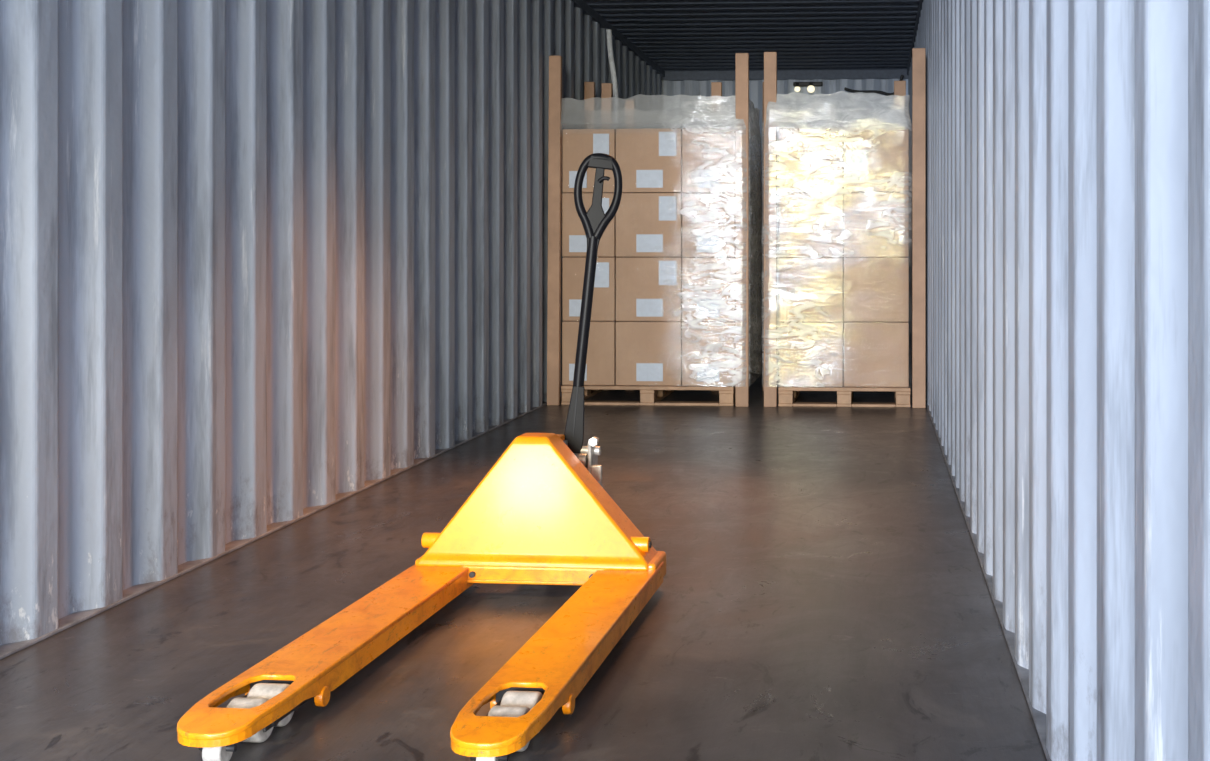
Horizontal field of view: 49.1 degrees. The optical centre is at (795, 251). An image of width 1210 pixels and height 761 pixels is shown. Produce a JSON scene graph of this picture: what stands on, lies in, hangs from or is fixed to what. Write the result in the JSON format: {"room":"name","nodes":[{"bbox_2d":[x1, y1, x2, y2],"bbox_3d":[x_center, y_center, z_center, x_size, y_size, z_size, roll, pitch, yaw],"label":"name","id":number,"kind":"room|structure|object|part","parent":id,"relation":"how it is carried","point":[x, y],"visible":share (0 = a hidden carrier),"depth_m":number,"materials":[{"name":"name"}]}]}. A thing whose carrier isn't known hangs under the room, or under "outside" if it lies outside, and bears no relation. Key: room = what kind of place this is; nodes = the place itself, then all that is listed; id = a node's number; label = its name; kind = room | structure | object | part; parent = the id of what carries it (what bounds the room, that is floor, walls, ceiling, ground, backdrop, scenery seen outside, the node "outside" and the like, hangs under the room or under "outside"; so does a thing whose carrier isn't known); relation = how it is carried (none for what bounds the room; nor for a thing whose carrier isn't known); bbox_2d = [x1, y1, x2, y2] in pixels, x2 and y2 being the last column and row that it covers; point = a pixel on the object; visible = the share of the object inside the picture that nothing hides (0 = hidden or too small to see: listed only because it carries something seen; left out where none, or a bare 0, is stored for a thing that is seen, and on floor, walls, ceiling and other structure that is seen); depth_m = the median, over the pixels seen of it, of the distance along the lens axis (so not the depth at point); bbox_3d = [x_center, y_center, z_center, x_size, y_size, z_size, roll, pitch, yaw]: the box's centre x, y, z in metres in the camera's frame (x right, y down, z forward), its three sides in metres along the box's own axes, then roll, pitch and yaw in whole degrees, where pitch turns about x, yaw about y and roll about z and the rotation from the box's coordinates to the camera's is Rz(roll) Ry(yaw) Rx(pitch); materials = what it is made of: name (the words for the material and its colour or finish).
{"room":"shipping container interior","nodes":[
{"label":"shipping container interior","id":0,"kind":"room"},
{"bbox_2d":[0,0,660,645],"bbox_3d":[-1.663,-0.390,6.486,0.052,2.710,12.150,0,0,3],"label":"wall","id":1,"kind":"structure","parent":0,"point":[262,262],"depth_m":4.23,"materials":[{"name":"metal"}]},
{"bbox_2d":[0,396,561,659],"bbox_3d":[-1.661,0.940,6.486,0.056,0.010,12.150,0,0,3],"label":"trim","id":2,"kind":"structure","parent":1,"relation":"attached to","point":[68,621],"depth_m":3.93,"materials":[{"name":"metal"}]},
{"bbox_2d":[606,29,617,129],"bbox_3d":[-1.366,-1.156,9.687,0.075,1.005,0.101,0,0,-43],"label":"strap","id":3,"kind":"object","parent":1,"relation":"hanging from","point":[608,32],"visible":0.87,"depth_m":9.66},
{"bbox_2d":[572,0,664,76],"bbox_3d":[-1.657,-1.715,6.486,0.062,0.060,12.150,0,0,3],"label":"trim","id":4,"kind":"structure","parent":1,"relation":"attached to","point":[587,10],"depth_m":10.26,"materials":[{"name":"paint"}]},
{"bbox_2d":[0,350,1046,760],"bbox_3d":[-0.465,0.960,6.434,2.470,0.030,12.230,0,0,3],"label":"floor","id":5,"kind":"structure","parent":0,"point":[824,594],"depth_m":3.32,"materials":[{"name":"brown wood"}]},
{"bbox_2d":[202,744,233,760],"bbox_3d":[-1.067,0.919,2.400,0.036,0.052,0.052,0,0,5],"label":"roller","id":6,"kind":"object","parent":5,"relation":"on","point":[208,753],"visible":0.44,"depth_m":2.38,"materials":[{"name":"plastic"}]},
{"bbox_2d":[199,745,236,751],"bbox_3d":[-1.067,0.915,2.400,0.068,0.012,0.012,0,0,5],"label":"entry axle","id":7,"kind":"object","parent":6,"relation":"attached to","point":[231,748],"visible":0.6,"depth_m":2.39,"materials":[{"name":"metal"}]},
{"bbox_2d":[226,697,273,742],"bbox_3d":[-1.057,0.904,2.513,0.072,0.081,0.081,0,0,5],"label":"roller","id":8,"kind":"object","parent":5,"relation":"on","point":[260,736],"visible":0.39,"depth_m":2.50,"materials":[{"name":"plastic"}]},
{"bbox_2d":[247,683,293,726],"bbox_3d":[-1.050,0.904,2.597,0.072,0.081,0.081,0,0,5],"label":"roller","id":9,"kind":"object","parent":5,"relation":"on","point":[260,690],"visible":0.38,"depth_m":2.58,"materials":[{"name":"plastic"}]},
{"bbox_2d":[177,572,473,746],"bbox_3d":[-1.015,0.886,2.991,0.159,0.050,1.310,0,0,5],"label":"fork","id":10,"kind":"object","parent":5,"relation":"on","point":[364,656],"visible":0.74,"depth_m":2.80,"materials":[{"name":"orange paint"}]},
{"bbox_2d":[314,686,329,706],"bbox_3d":[-0.969,0.909,2.660,0.018,0.040,0.040,0,0,5],"label":"boss","id":11,"kind":"object","parent":10,"relation":"attached to","point":[321,700],"visible":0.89,"depth_m":2.65,"materials":[{"name":"orange paint"}]},
{"bbox_2d":[177,564,468,739],"bbox_3d":[-1.015,0.867,2.992,0.161,0.024,1.313,0,0,5],"label":"fork plate","id":12,"kind":"object","parent":10,"relation":"on","point":[305,660],"visible":0.98,"depth_m":2.79,"materials":[{"name":"orange metal"}]},
{"bbox_2d":[250,680,315,696],"bbox_3d":[-1.044,0.884,2.662,0.140,0.042,0.030,0,0,5],"label":"channel web","id":13,"kind":"object","parent":12,"relation":"attached to","point":[261,681],"visible":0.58,"depth_m":2.65,"materials":[{"name":"metal"}]},
{"bbox_2d":[263,698,309,731],"bbox_3d":[-1.008,0.900,2.578,0.006,0.038,0.190,0,0,5],"label":"roller link","id":14,"kind":"object","parent":13,"relation":"attached to","point":[268,727],"visible":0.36,"depth_m":2.56,"materials":[{"name":"metal"}]},
{"label":"roller link","id":15,"kind":"object","parent":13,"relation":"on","visible":0},
{"bbox_2d":[270,719,278,725],"bbox_3d":[-1.057,0.904,2.513,0.110,0.020,0.020,0,0,5],"label":"roller axle","id":16,"kind":"object","parent":15,"relation":"attached to","point":[275,723],"visible":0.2,"depth_m":2.50,"materials":[{"name":"metal"}]},
{"bbox_2d":[421,532,439,547],"bbox_3d":[-0.975,0.800,3.604,0.118,0.042,0.042,0,0,5],"label":"shaft","id":17,"kind":"object","parent":12,"relation":"attached to","point":[428,538],"visible":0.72,"depth_m":3.59,"materials":[{"name":"orange paint"}]},
{"bbox_2d":[417,433,656,570],"bbox_3d":[-0.705,0.688,3.628,0.640,0.338,0.232,0,0,5],"label":"cover","id":18,"kind":"object","parent":12,"relation":"attached to","point":[538,505],"visible":0.95,"depth_m":3.57,"materials":[{"name":"metal"}]},
{"bbox_2d":[461,566,604,585],"bbox_3d":[-0.709,0.875,3.540,0.400,0.048,0.062,0,0,5],"label":"cross beam","id":19,"kind":"object","parent":18,"relation":"attached to","point":[482,572],"visible":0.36,"depth_m":3.51,"materials":[{"name":"metal"}]},
{"bbox_2d":[469,571,475,577],"bbox_3d":[-0.876,0.873,3.519,0.016,0.016,0.012,0,0,5],"label":"bolt","id":20,"kind":"object","parent":19,"relation":"on","point":[472,574],"visible":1,"depth_m":3.51,"materials":[{"name":"metal"}]},
{"bbox_2d":[467,579,584,584],"bbox_3d":[-0.712,0.891,3.508,0.370,0.008,0.012,0,0,5],"label":"cross lip","id":21,"kind":"object","parent":19,"relation":"attached to","point":[469,580],"depth_m":3.51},
{"bbox_3d":[-0.662,0.765,3.788,0.170,0.040,0.260,0,0,5],"label":"bracket","id":22,"kind":"object","parent":18,"relation":"attached to","visible":0},
{"bbox_3d":[-0.647,0.745,3.902,0.090,0.200,0.090,0,0,5],"label":"pump","id":23,"kind":"object","parent":22,"relation":"attached to","visible":0},
{"bbox_2d":[580,446,600,454],"bbox_3d":[-0.642,0.595,3.896,0.114,0.028,0.028,0,0,5],"label":"pin","id":24,"kind":"object","parent":23,"relation":"attached to","point":[597,449],"visible":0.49,"depth_m":3.88,"materials":[{"name":"metal"}]},
{"bbox_2d":[573,236,597,439],"bbox_3d":[-0.639,0.257,3.911,0.095,0.610,0.033,0,0,-28],"label":"handle shaft","id":25,"kind":"object","parent":24,"relation":"attached to","point":[591,256],"visible":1,"depth_m":3.90,"materials":[{"name":"black metal"}]},
{"bbox_2d":[574,153,621,238],"bbox_3d":[-0.598,-0.167,3.932,0.141,0.265,0.056,0,0,5],"label":"loop","id":26,"kind":"object","parent":25,"relation":"attached to","point":[609,215],"depth_m":3.92,"materials":[{"name":"black rubber"}]},
{"bbox_2d":[598,176,609,182],"bbox_3d":[-0.579,-0.218,3.919,0.040,0.021,0.014,0,0,5],"label":"lever","id":27,"kind":"object","parent":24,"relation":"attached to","point":[607,178],"visible":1,"depth_m":3.91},
{"bbox_2d":[588,442,597,472],"bbox_3d":[-0.608,0.618,3.888,0.012,0.115,0.090,0,0,5],"label":"plate","id":28,"kind":"object","parent":23,"relation":"attached to","point":[592,459],"visible":0.32,"depth_m":3.85,"materials":[{"name":"metal"}]},
{"bbox_2d":[589,436,598,446],"bbox_3d":[-0.598,0.560,3.844,0.024,0.028,0.026,0,0,5],"label":"nut","id":29,"kind":"object","parent":28,"relation":"attached to","point":[593,441],"visible":1,"depth_m":3.83,"materials":[{"name":"metal"}]},
{"label":"chain link","id":30,"kind":"object","parent":28,"relation":"attached to","visible":0},
{"bbox_2d":[591,465,601,480],"bbox_3d":[-0.590,0.652,3.843,0.032,0.045,0.017,0,0,5],"label":"lever","id":31,"kind":"object","parent":30,"relation":"attached to","point":[596,470],"visible":0.77,"depth_m":3.83,"materials":[{"name":"metal"}]},
{"label":"plate","id":32,"kind":"object","parent":23,"relation":"attached to","visible":0},
{"bbox_2d":[556,434,564,440],"bbox_3d":[-0.734,0.550,3.769,0.080,0.019,0.190,0,0,5],"label":"plate","id":33,"kind":"object","parent":32,"relation":"attached to","point":[561,436],"visible":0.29,"depth_m":3.84,"materials":[{"name":"orange paint"}]},
{"bbox_2d":[476,756,497,760],"bbox_3d":[-0.555,0.919,2.355,0.036,0.052,0.052,0,0,5],"label":"roller","id":34,"kind":"object","parent":5,"relation":"on","point":[477,758],"visible":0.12,"depth_m":2.33,"materials":[{"name":"plastic"}]},
{"bbox_2d":[470,754,508,760],"bbox_3d":[-0.555,0.915,2.355,0.068,0.012,0.012,0,0,5],"label":"entry axle","id":35,"kind":"object","parent":34,"relation":"attached to","point":[504,757],"visible":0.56,"depth_m":2.35,"materials":[{"name":"metal"}]},
{"bbox_2d":[488,705,529,751],"bbox_3d":[-0.545,0.904,2.468,0.072,0.081,0.081,0,0,5],"label":"roller","id":36,"kind":"object","parent":5,"relation":"on","point":[498,710],"visible":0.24,"depth_m":2.45,"materials":[{"name":"plastic"}]},
{"bbox_2d":[500,691,542,732],"bbox_3d":[-0.538,0.904,2.552,0.072,0.081,0.081,0,0,5],"label":"roller","id":37,"kind":"object","parent":5,"relation":"on","point":[529,699],"visible":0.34,"depth_m":2.53,"materials":[{"name":"plastic"}]},
{"bbox_2d":[547,56,561,404],"bbox_3d":[-1.491,-0.132,8.026,0.075,2.155,0.045,0,0,3],"label":"wooden post","id":38,"kind":"object","parent":5,"relation":"on","point":[555,62],"depth_m":8.00,"materials":[{"name":"brown wood"}]},
{"bbox_2d":[451,567,662,756],"bbox_3d":[-0.503,0.886,2.946,0.158,0.050,1.310,0,0,5],"label":"fork","id":39,"kind":"object","parent":5,"relation":"on","point":[579,682],"visible":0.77,"depth_m":2.73,"materials":[{"name":"orange paint"}]},
{"bbox_2d":[490,694,496,707],"bbox_3d":[-0.605,0.909,2.628,0.016,0.040,0.040,0,0,5],"label":"boss","id":40,"kind":"object","parent":39,"relation":"attached to","point":[493,702],"visible":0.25,"depth_m":2.61,"materials":[{"name":"orange paint"}]},
{"bbox_2d":[450,562,663,749],"bbox_3d":[-0.503,0.867,2.947,0.161,0.024,1.313,0,0,5],"label":"fork plate","id":41,"kind":"object","parent":39,"relation":"on","point":[551,659],"visible":0.98,"depth_m":2.76,"materials":[{"name":"orange metal"}]},
{"bbox_2d":[496,687,544,702],"bbox_3d":[-0.532,0.884,2.617,0.140,0.042,0.030,0,0,5],"label":"channel web","id":42,"kind":"object","parent":41,"relation":"attached to","point":[499,695],"visible":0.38,"depth_m":2.60,"materials":[{"name":"metal"}]},
{"bbox_2d":[631,536,650,551],"bbox_3d":[-0.459,0.800,3.559,0.118,0.042,0.042,0,0,5],"label":"shaft","id":43,"kind":"object","parent":41,"relation":"attached to","point":[642,543],"visible":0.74,"depth_m":3.54,"materials":[{"name":"orange paint"}]},
{"bbox_2d":[562,693,574,713],"bbox_3d":[-0.457,0.909,2.615,0.018,0.040,0.040,0,0,5],"label":"boss","id":44,"kind":"object","parent":39,"relation":"attached to","point":[568,708],"visible":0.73,"depth_m":2.60,"materials":[{"name":"orange paint"}]},
{"bbox_2d":[584,82,594,128],"bbox_3d":[-1.414,-0.110,8.913,0.068,2.110,0.045,0,0,3],"label":"wooden post","id":45,"kind":"object","parent":5,"relation":"on","point":[589,87],"visible":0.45,"depth_m":8.89,"materials":[{"name":"brown wood"}]},
{"bbox_2d":[601,83,612,128],"bbox_3d":[-1.306,-0.105,8.907,0.071,2.100,0.045,1,0,3],"label":"wooden post","id":46,"kind":"object","parent":5,"relation":"on","point":[606,88],"visible":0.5,"depth_m":8.88,"materials":[{"name":"brown wood"}]},
{"bbox_2d":[625,100,634,128],"bbox_3d":[-1.134,-0.045,8.896,0.060,1.980,0.045,0,0,3],"label":"wooden post","id":47,"kind":"object","parent":5,"relation":"on","point":[629,104],"visible":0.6,"depth_m":8.87,"materials":[{"name":"brown wood"}]},
{"bbox_2d":[561,384,734,405],"bbox_3d":[-0.894,0.886,8.399,1.070,0.118,0.800,0,0,3],"label":"wooden pallet","id":48,"kind":"object","parent":5,"relation":"on","point":[649,395],"visible":0.55,"depth_m":8.01,"materials":[{"name":"brown wood"}]},
{"bbox_2d":[562,96,761,385],"bbox_3d":[-0.851,-0.072,8.385,1.199,1.794,0.864,0,0,3],"label":"cardboard boxes","id":49,"kind":"object","parent":48,"relation":"on","point":[663,311],"visible":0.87,"depth_m":8.02,"materials":[{"name":"cardboard"}]},
{"bbox_2d":[711,82,721,390],"bbox_3d":[-0.540,-0.105,8.861,0.070,2.100,0.045,0,0,3],"label":"wooden post","id":50,"kind":"object","parent":5,"relation":"on","point":[716,87],"visible":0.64,"depth_m":8.84,"materials":[{"name":"brown wood"}]},
{"bbox_2d":[735,53,748,406],"bbox_3d":[-0.329,-0.135,7.956,0.080,2.160,0.045,0,0,3],"label":"wooden post","id":51,"kind":"object","parent":5,"relation":"on","point":[741,59],"depth_m":7.93,"materials":[{"name":"brown wood"}]},
{"bbox_2d":[763,82,763,390],"bbox_3d":[-0.191,-0.105,8.840,0.070,2.100,0.045,0,0,3],"label":"wooden post","id":52,"kind":"object","parent":5,"relation":"on","point":[763,82],"visible":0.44,"depth_m":8.82,"materials":[{"name":"brown wood"}]},
{"bbox_2d":[764,52,776,406],"bbox_3d":[-0.156,-0.138,7.946,0.078,2.165,0.045,0,0,3],"label":"wooden post","id":53,"kind":"object","parent":5,"relation":"on","point":[770,58],"depth_m":7.92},
{"bbox_2d":[778,383,910,406],"bbox_3d":[0.318,0.886,8.326,0.807,0.118,0.800,0,0,3],"label":"wooden pallet","id":54,"kind":"object","parent":5,"relation":"on","point":[788,395],"visible":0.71,"depth_m":7.93,"materials":[{"name":"brown wood"}]},
{"bbox_2d":[762,91,911,386],"bbox_3d":[0.272,-0.078,8.316,0.921,1.806,0.866,0,0,3],"label":"cardboard boxes","id":55,"kind":"object","parent":54,"relation":"on","point":[844,209],"visible":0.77,"depth_m":7.96,"materials":[{"name":"paper"}]},
{"bbox_2d":[894,81,905,104],"bbox_3d":[0.703,-0.105,8.786,0.080,2.100,0.045,0,0,3],"label":"wooden post","id":56,"kind":"object","parent":5,"relation":"on","point":[899,86],"visible":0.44,"depth_m":8.76,"materials":[{"name":"brown wood"}]},
{"bbox_2d":[912,48,925,407],"bbox_3d":[0.746,-0.145,7.892,0.080,2.180,0.045,0,0,3],"label":"wooden post","id":57,"kind":"object","parent":5,"relation":"on","point":[918,54],"depth_m":7.87,"materials":[{"name":"brown wood"}]},
{"bbox_2d":[564,385,584,452],"bbox_3d":[-0.666,0.506,3.898,0.067,0.213,0.051,0,0,5],"label":"bracket","id":58,"kind":"object","parent":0,"point":[575,445],"depth_m":3.88,"materials":[{"name":"black metal"}]},
{"bbox_2d":[574,453,587,466],"bbox_3d":[-0.649,0.620,3.872,0.056,0.040,0.040,0,0,5],"label":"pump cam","id":59,"kind":"object","parent":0,"point":[583,457],"depth_m":3.86,"materials":[{"name":"metal"}]},
{"bbox_2d":[586,168,604,253],"bbox_3d":[-0.606,-0.126,3.929,0.064,0.271,0.039,0,0,5],"label":"throat","id":60,"kind":"object","parent":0,"point":[595,213],"depth_m":3.92,"materials":[{"name":"black metal"}]},
{"bbox_2d":[587,155,612,169],"bbox_3d":[-0.592,-0.271,3.936,0.081,0.045,0.043,0,0,5],"label":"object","id":61,"kind":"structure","parent":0,"point":[593,163],"depth_m":3.92,"materials":[{"name":"black plastic"}]},
{"bbox_2d":[648,551,665,576],"bbox_3d":[-0.445,0.874,3.580,0.149,0.070,0.165,0,0,5],"label":"bracket","id":62,"kind":"object","parent":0,"point":[660,557],"depth_m":3.57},
{"bbox_2d":[583,0,918,70],"bbox_3d":[-0.465,-1.756,6.434,2.450,0.022,12.190,0,0,3],"label":"ceiling","id":63,"kind":"structure","parent":0,"point":[677,35],"depth_m":10.31,"materials":[{"name":"paint"}]},
{"bbox_2d":[661,79,907,349],"bbox_3d":[-0.103,-0.390,12.499,2.446,2.710,0.042,0,0,3],"label":"wall","id":64,"kind":"structure","parent":0,"point":[673,93],"depth_m":12.53,"materials":[{"name":"metal"}]},
{"bbox_2d":[661,69,907,80],"bbox_3d":[-0.101,-1.700,12.493,2.450,0.090,0.050,0,0,3],"label":"trim","id":65,"kind":"structure","parent":64,"relation":"attached to","point":[861,73],"depth_m":12.46,"materials":[{"name":"paint"}]},
{"bbox_2d":[793,82,822,92],"bbox_3d":[0.114,-1.572,12.418,0.280,0.106,0.096,0,0,3],"label":"wall lamp","id":66,"kind":"object","parent":64,"relation":"attached to","point":[797,85],"visible":1,"depth_m":12.40,"materials":[{"name":"white"}]},
{"bbox_3d":[0.143,-1.555,12.404,0.072,0.072,0.072,0,0,3],"label":"bulb","id":67,"kind":"part","parent":66,"relation":"part of","materials":[{"name":"white glass"}]},
{"bbox_2d":[844,75,903,95],"bbox_3d":[0.739,-1.579,12.338,0.569,0.199,0.028,0,0,3],"label":"cable","id":68,"kind":"object","parent":64,"relation":"attached to","point":[902,76],"visible":0.76,"depth_m":12.33,"materials":[{"name":"black rubber"}]},
{"bbox_2d":[908,0,1209,760],"bbox_3d":[0.728,-0.390,6.343,0.044,2.710,12.150,0,0,3],"label":"wall","id":69,"kind":"structure","parent":0,"point":[1068,141],"depth_m":2.09,"materials":[{"name":"metal"}]},
{"bbox_2d":[907,0,922,74],"bbox_3d":[0.726,-1.715,6.343,0.062,0.060,12.150,0,0,3],"label":"trim","id":70,"kind":"structure","parent":69,"relation":"attached to","point":[920,1],"depth_m":10.07,"materials":[{"name":"paint"}]},
{"bbox_2d":[909,352,1051,760],"bbox_3d":[0.725,0.940,6.343,0.048,0.010,12.150,0,0,3],"label":"trim","id":71,"kind":"structure","parent":69,"relation":"attached to","point":[1039,718],"depth_m":3.17,"materials":[{"name":"metal"}]}
]}

